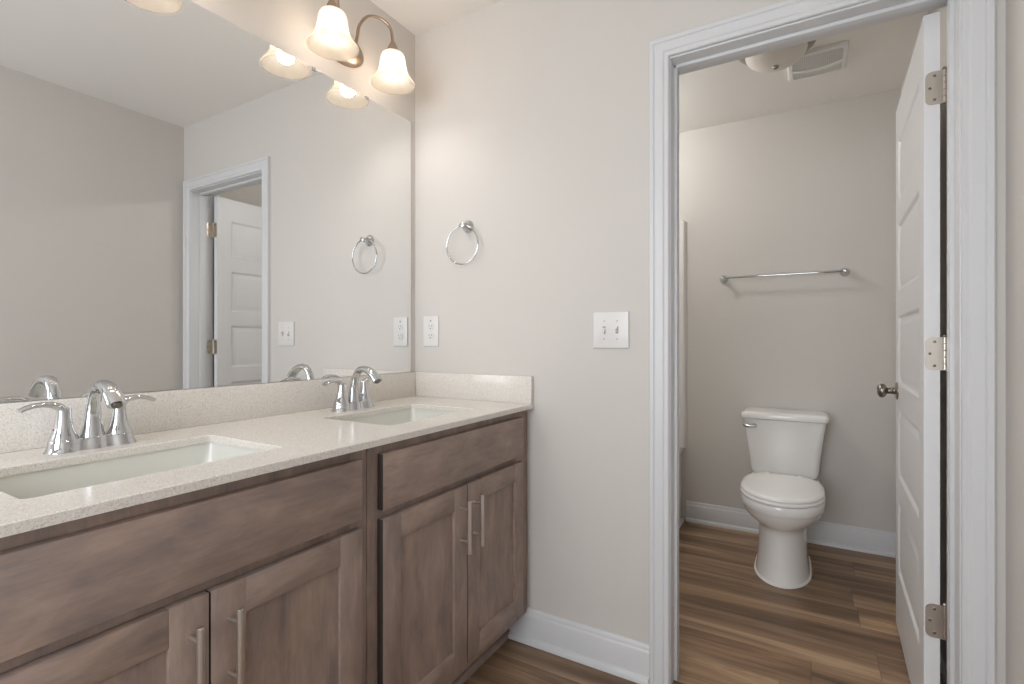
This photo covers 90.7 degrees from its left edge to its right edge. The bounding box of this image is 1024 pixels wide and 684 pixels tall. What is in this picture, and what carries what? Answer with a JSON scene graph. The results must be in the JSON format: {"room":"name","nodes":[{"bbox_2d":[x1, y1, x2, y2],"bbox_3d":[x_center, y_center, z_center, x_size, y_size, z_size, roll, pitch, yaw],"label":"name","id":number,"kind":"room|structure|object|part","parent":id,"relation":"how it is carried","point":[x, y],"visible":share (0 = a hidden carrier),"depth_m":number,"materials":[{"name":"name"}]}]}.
{"room":"bathroom","nodes":[
{"label":"bathroom","id":0,"kind":"room"},
{"bbox_2d":[5,0,414,402],"bbox_3d":[-0.783,-0.098,1.657,0.100,2.440,4.526,0,0,30],"label":"wall","id":1,"kind":"structure","parent":0,"point":[289,26],"depth_m":1.88,"materials":[{"name":"grey paint"}]},
{"bbox_2d":[0,0,410,402],"bbox_3d":[-0.818,-0.405,1.490,0.007,1.067,1.533,0,0,30],"label":"wall mirror","id":2,"kind":"object","parent":1,"relation":"attached to","point":[187,201],"visible":1,"depth_m":1.37,"materials":[{"name":"grey mirror"}]},
{"bbox_2d":[0,372,415,452],"bbox_3d":[-0.807,0.181,1.496,0.019,0.102,1.574,0,0,30],"label":"backsplash","id":3,"kind":"structure","parent":1,"relation":"attached to","point":[184,408],"depth_m":1.39,"materials":[{"name":"stone"}]},
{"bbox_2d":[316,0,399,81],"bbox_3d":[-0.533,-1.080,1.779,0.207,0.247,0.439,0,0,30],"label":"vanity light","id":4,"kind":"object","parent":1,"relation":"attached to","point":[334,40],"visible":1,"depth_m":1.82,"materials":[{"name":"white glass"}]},
{"bbox_3d":[-0.584,-1.012,1.649,0.031,0.086,0.031,0,0,30],"label":"light bulb","id":5,"kind":"part","parent":4,"relation":"part of","materials":[{"name":"white glass"}]},
{"bbox_3d":[-0.598,-1.134,1.721,0.027,0.140,0.157,0,0,-17],"label":"arm","id":6,"kind":"part","parent":4,"relation":"part of","materials":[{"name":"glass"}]},
{"bbox_3d":[-0.514,-1.134,1.865,0.157,0.140,0.027,0,0,-12],"label":"arm","id":7,"kind":"part","parent":4,"relation":"part of","materials":[{"name":"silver metal"}]},
{"bbox_3d":[-0.444,-1.012,1.887,0.031,0.086,0.031,0,0,30],"label":"light bulb","id":8,"kind":"part","parent":4,"relation":"part of","materials":[{"name":"white glass"}]},
{"bbox_2d":[370,0,928,132],"bbox_3d":[0.069,-1.348,1.157,2.076,0.060,4.726,0,0,30],"label":"ceiling","id":9,"kind":"structure","parent":0,"point":[879,57],"depth_m":2.52,"materials":[{"name":"white paint"}]},
{"bbox_2d":[739,40,815,72],"bbox_3d":[1.172,-1.263,2.249,0.314,0.108,0.314,0,0,30],"label":"ceiling light","id":10,"kind":"object","parent":9,"relation":"attached to","point":[777,60],"visible":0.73,"depth_m":2.22,"materials":[{"name":"white glass"}]},
{"bbox_2d":[787,40,848,80],"bbox_3d":[1.431,-1.306,2.377,0.242,0.022,0.254,0,0,30],"label":"ceiling vent","id":11,"kind":"object","parent":9,"relation":"in","point":[830,58],"visible":0.92,"depth_m":2.36,"materials":[{"name":"white plastic"}]},
{"bbox_2d":[793,48,842,79],"bbox_3d":[1.431,-1.301,2.377,0.196,0.004,0.210,0,0,30],"label":"grille","id":12,"kind":"object","parent":11,"relation":"attached to","point":[827,60],"depth_m":2.37,"materials":[{"name":"grey plastic"}]},
{"bbox_2d":[463,520,944,683],"bbox_3d":[0.069,1.152,1.157,2.076,0.060,4.726,0,0,30],"label":"floor","id":13,"kind":"structure","parent":0,"point":[736,627],"depth_m":1.98,"materials":[{"name":"brown wood"}]},
{"bbox_2d":[0,449,365,683],"bbox_3d":[-0.751,0.687,1.007,0.606,0.872,0.758,0,0,30],"label":"vanity cabinet","id":14,"kind":"object","parent":13,"relation":"on","point":[260,579],"visible":0.92,"depth_m":0.87,"materials":[{"name":"brown wood"}]},
{"bbox_3d":[-0.618,0.705,0.730,0.020,0.542,0.345,0,0,30],"label":"door","id":15,"kind":"part","parent":14,"relation":"part of","materials":[{"name":"brown wood"}]},
{"bbox_3d":[-0.620,0.705,0.731,0.008,0.430,0.233,0,0,30],"label":"panel","id":16,"kind":"part","parent":14,"relation":"part of","materials":[{"name":"brown wood"}]},
{"bbox_3d":[-0.522,0.547,0.837,0.038,0.156,0.012,0,0,30],"label":"handle","id":17,"kind":"part","parent":14,"relation":"part of","materials":[{"name":"silver metal"}]},
{"bbox_3d":[-0.488,0.547,0.894,0.038,0.156,0.012,0,0,30],"label":"handle","id":18,"kind":"part","parent":14,"relation":"part of","materials":[{"name":"silver metal"}]},
{"bbox_2d":[0,396,533,537],"bbox_3d":[-0.566,0.241,1.355,0.577,0.017,1.574,0,0,30],"label":"countertop","id":19,"kind":"structure","parent":14,"relation":"on","point":[289,440],"depth_m":1.10,"materials":[{"name":"stone"}]},
{"bbox_2d":[17,380,155,454],"bbox_3d":[-0.883,0.158,1.090,0.158,0.150,0.244,0,0,30],"label":"faucet","id":20,"kind":"object","parent":19,"relation":"on","point":[63,439],"visible":1,"depth_m":1.09,"materials":[{"name":"silver metal"}]},
{"bbox_3d":[-0.961,0.167,1.051,0.051,0.084,0.098,0,0,30],"label":"handle","id":21,"kind":"part","parent":20,"relation":"part of","materials":[{"name":"silver metal"}]},
{"bbox_3d":[-0.879,0.146,1.088,0.149,0.126,0.047,0,0,30],"label":"spout","id":22,"kind":"part","parent":20,"relation":"part of","materials":[{"name":"silver metal"}]},
{"bbox_3d":[-0.887,0.167,1.177,0.051,0.084,0.098,0,0,30],"label":"handle","id":23,"kind":"part","parent":20,"relation":"part of","materials":[{"name":"silver metal"}]},
{"bbox_2d":[0,442,262,498],"bbox_3d":[-0.734,0.329,1.001,0.346,0.158,0.488,0,0,30],"label":"undermount sink","id":24,"kind":"object","parent":19,"relation":"in","point":[34,484],"visible":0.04,"depth_m":1.08,"materials":[{"name":"white ceramic"}]},
{"bbox_2d":[322,366,381,411],"bbox_3d":[-0.505,0.158,1.717,0.158,0.150,0.244,0,0,30],"label":"faucet","id":25,"kind":"object","parent":19,"relation":"on","point":[354,401],"visible":1,"depth_m":1.71,"materials":[{"name":"silver metal"}]},
{"bbox_3d":[-0.583,0.167,1.678,0.051,0.084,0.098,0,0,30],"label":"handle","id":26,"kind":"part","parent":25,"relation":"part of","materials":[{"name":"silver metal"}]},
{"bbox_3d":[-0.501,0.146,1.714,0.149,0.126,0.047,0,0,30],"label":"spout","id":27,"kind":"part","parent":25,"relation":"part of","materials":[{"name":"silver metal"}]},
{"bbox_3d":[-0.509,0.167,1.804,0.051,0.084,0.098,0,0,30],"label":"handle","id":28,"kind":"part","parent":25,"relation":"part of","materials":[{"name":"silver metal"}]},
{"bbox_2d":[343,408,455,425],"bbox_3d":[-0.355,0.329,1.641,0.342,0.158,0.466,0,0,30],"label":"undermount sink","id":29,"kind":"object","parent":19,"relation":"in","point":[406,415],"visible":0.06,"depth_m":1.82,"materials":[{"name":"white ceramic"}]},
{"bbox_2d":[416,372,532,403],"bbox_3d":[-0.165,0.181,2.021,0.558,0.102,0.019,0,0,30],"label":"side splash","id":30,"kind":"object","parent":19,"relation":"on","point":[482,387],"visible":1,"depth_m":2.00,"materials":[{"name":"stone"}]},
{"bbox_3d":[-0.442,0.705,1.029,0.020,0.542,0.345,0,0,30],"label":"door","id":31,"kind":"part","parent":14,"relation":"part of","materials":[{"name":"brown wood"}]},
{"bbox_3d":[-0.444,0.705,1.030,0.008,0.430,0.233,0,0,30],"label":"panel","id":32,"kind":"part","parent":14,"relation":"part of","materials":[{"name":"brown wood"}]},
{"bbox_2d":[366,410,526,683],"bbox_3d":[-0.356,0.687,1.679,0.606,0.872,0.796,0,0,30],"label":"vanity cabinet","id":33,"kind":"object","parent":13,"relation":"on","point":[446,510],"visible":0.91,"depth_m":1.44,"materials":[{"name":"brown wood"}]},
{"bbox_3d":[-0.232,0.705,1.386,0.020,0.542,0.352,0,0,30],"label":"door","id":34,"kind":"part","parent":33,"relation":"part of","materials":[{"name":"brown wood"}]},
{"bbox_3d":[-0.234,0.705,1.387,0.008,0.430,0.240,0,0,30],"label":"panel","id":35,"kind":"part","parent":33,"relation":"part of","materials":[{"name":"brown wood"}]},
{"bbox_3d":[-0.143,0.344,1.538,0.020,0.138,0.704,0,0,30],"label":"drawer","id":36,"kind":"part","parent":33,"relation":"part of","materials":[{"name":"brown wood"}]},
{"bbox_3d":[-0.137,0.547,1.493,0.038,0.156,0.012,0,0,30],"label":"handle","id":37,"kind":"part","parent":33,"relation":"part of","materials":[{"name":"silver metal"}]},
{"bbox_3d":[-0.102,0.547,1.551,0.038,0.156,0.012,0,0,30],"label":"handle","id":38,"kind":"part","parent":33,"relation":"part of","materials":[{"name":"silver metal"}]},
{"bbox_3d":[-0.211,1.112,1.593,0.018,0.020,0.796,0,0,30],"label":"shoe moulding","id":39,"kind":"part","parent":33,"relation":"part of","materials":[{"name":"brown wood"}]},
{"bbox_3d":[-0.053,0.705,1.691,0.020,0.542,0.349,0,0,30],"label":"door","id":40,"kind":"part","parent":33,"relation":"part of","materials":[{"name":"brown wood"}]},
{"bbox_3d":[-0.056,0.705,1.692,0.008,0.430,0.237,0,0,30],"label":"panel","id":41,"kind":"part","parent":33,"relation":"part of","materials":[{"name":"brown wood"}]},
{"bbox_2d":[679,447,683,519],"bbox_3d":[0.364,0.895,2.734,0.782,0.455,1.500,0,0,30],"label":"bathtub","id":42,"kind":"object","parent":13,"relation":"on","point":[681,450],"visible":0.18,"depth_m":3.15,"materials":[{"name":"white plastic"}]},
{"bbox_2d":[679,220,686,447],"bbox_3d":[0.371,-0.048,2.730,0.802,1.428,1.504,0,0,30],"label":"tub surround","id":43,"kind":"object","parent":42,"relation":"on","point":[682,223],"visible":0.06,"depth_m":3.17,"materials":[{"name":"white plastic"}]},
{"bbox_2d":[740,407,828,588],"bbox_3d":[1.362,0.755,2.554,0.419,0.736,0.788,0,0,30],"label":"toilet","id":44,"kind":"object","parent":13,"relation":"on","point":[784,492],"visible":1,"depth_m":2.43,"materials":[{"name":"white ceramic"}]},
{"bbox_3d":[1.302,0.462,2.773,0.070,0.027,0.029,0,0,30],"label":"flush lever","id":45,"kind":"part","parent":44,"relation":"part of","materials":[{"name":"silver metal"}]},
{"bbox_3d":[1.292,0.718,2.426,0.357,0.016,0.495,0,0,30],"label":"seat","id":46,"kind":"part","parent":44,"relation":"part of","materials":[{"name":"white plastic"}]},
{"bbox_3d":[1.292,0.697,2.426,0.353,0.024,0.490,0,0,30],"label":"seat lid","id":47,"kind":"part","parent":44,"relation":"part of","materials":[{"name":"white plastic"}]},
{"bbox_3d":[1.503,0.580,2.794,0.394,0.308,0.226,0,0,30],"label":"tank","id":48,"kind":"part","parent":44,"relation":"part of","materials":[{"name":"white ceramic"}]},
{"bbox_3d":[1.500,0.405,2.790,0.419,0.037,0.236,0,0,30],"label":"tank lid","id":49,"kind":"part","parent":44,"relation":"part of","materials":[{"name":"white ceramic"}]},
{"bbox_2d":[415,0,1005,683],"bbox_3d":[0.422,-0.098,1.758,1.876,2.440,0.120,0,0,30],"label":"wall","id":50,"kind":"structure","parent":0,"point":[532,116],"depth_m":1.82,"materials":[{"name":"grey paint"}]},
{"bbox_2d":[424,316,438,345],"bbox_3d":[-0.342,-0.042,2.131,0.081,0.126,0.008,0,0,30],"label":"wall outlet","id":51,"kind":"object","parent":50,"relation":"attached to","point":[431,323],"visible":1,"depth_m":2.13,"materials":[{"name":"white plastic"}]},
{"bbox_2d":[427,333,433,338],"bbox_3d":[-0.343,-0.022,2.129,0.034,0.028,0.003,0,0,30],"label":"receptacle","id":52,"kind":"object","parent":51,"relation":"attached to","point":[429,335],"depth_m":2.13,"materials":[{"name":"white plastic"}]},
{"bbox_2d":[427,323,433,329],"bbox_3d":[-0.343,-0.062,2.129,0.034,0.028,0.003,0,0,30],"label":"receptacle","id":53,"kind":"object","parent":51,"relation":"attached to","point":[430,326],"depth_m":2.13,"materials":[{"name":"white plastic"}]},
{"bbox_2d":[446,220,478,264],"bbox_3d":[-0.192,-0.395,2.018,0.159,0.184,0.050,0,0,30],"label":"towel ring","id":54,"kind":"object","parent":50,"relation":"attached to","point":[468,225],"visible":1,"depth_m":2.02,"materials":[{"name":"silver metal"}]},
{"bbox_2d":[508,607,648,683],"bbox_3d":[0.221,1.061,1.790,0.530,0.122,0.028,0,0,30],"label":"baseboard","id":55,"kind":"structure","parent":50,"relation":"attached to","point":[614,654],"depth_m":1.77,"materials":[{"name":"white paint"}]},
{"bbox_2d":[593,311,628,347],"bbox_3d":[0.336,-0.038,1.728,0.126,0.124,0.018,0,0,30],"label":"light switch","id":56,"kind":"object","parent":50,"relation":"attached to","point":[610,329],"visible":1,"depth_m":1.73,"materials":[{"name":"white plastic"}]},
{"bbox_2d":[679,518,683,527],"bbox_3d":[0.700,1.112,2.535,0.018,0.020,1.450,0,0,30],"label":"trim","id":57,"kind":"structure","parent":50,"relation":"attached to","point":[681,521],"depth_m":3.11,"materials":[{"name":"white paint"}]},
{"bbox_2d":[649,0,995,683],"bbox_3d":[0.850,0.071,1.506,0.840,2.102,0.157,0,0,30],"label":"door frame","id":58,"kind":"structure","parent":50,"relation":"attached to","point":[978,17],"depth_m":1.32,"materials":[{"name":"white paint"}]},
{"bbox_2d":[679,88,900,532],"bbox_3d":[1.240,-0.098,3.151,2.076,2.440,0.100,0,0,30],"label":"wall","id":59,"kind":"structure","parent":0,"point":[812,188],"depth_m":2.87,"materials":[{"name":"grey paint"}]},
{"bbox_2d":[720,268,849,282],"bbox_3d":[1.529,-0.376,2.879,0.660,0.048,0.076,0,0,30],"label":"towel bar","id":60,"kind":"object","parent":59,"relation":"attached to","point":[844,272],"visible":1,"depth_m":2.83,"materials":[{"name":"silver metal"}]},
{"bbox_3d":[1.265,-0.376,3.034,0.048,0.048,0.076,0,0,30],"label":"post","id":61,"kind":"part","parent":60,"relation":"part of","materials":[{"name":"silver metal"}]},
{"bbox_3d":[1.793,-0.376,2.724,0.048,0.048,0.076,0,0,30],"label":"post","id":62,"kind":"part","parent":60,"relation":"part of","materials":[{"name":"silver metal"}]},
{"bbox_2d":[686,501,895,557],"bbox_3d":[1.553,1.061,2.893,1.076,0.122,0.028,0,0,30],"label":"baseboard","id":63,"kind":"structure","parent":59,"relation":"attached to","point":[866,540],"depth_m":2.80,"materials":[{"name":"white paint"}]},
{"bbox_2d":[901,0,1023,683],"bbox_3d":[0.921,-0.098,0.656,0.100,2.440,4.526,0,0,30],"label":"wall","id":64,"kind":"structure","parent":0,"point":[1014,9],"depth_m":1.21,"materials":[{"name":"grey paint"}]},
{"bbox_2d":[877,11,946,683],"bbox_3d":[1.349,0.101,1.680,0.166,2.018,0.744,0,0,30],"label":"door","id":65,"kind":"structure","parent":64,"relation":"in","point":[921,621],"depth_m":1.48,"materials":[{"name":"white paint"}]},
{"bbox_3d":[1.464,0.192,1.974,0.066,0.066,0.066,0,0,30],"label":"knob","id":66,"kind":"part","parent":65,"relation":"part of","materials":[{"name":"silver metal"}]},
{"bbox_2d":[895,556,946,683],"bbox_3d":[1.628,1.061,1.987,0.028,0.122,1.458,0,0,30],"label":"baseboard","id":67,"kind":"structure","parent":64,"relation":"attached to","point":[943,643],"depth_m":1.72,"materials":[{"name":"white paint"}]}
]}

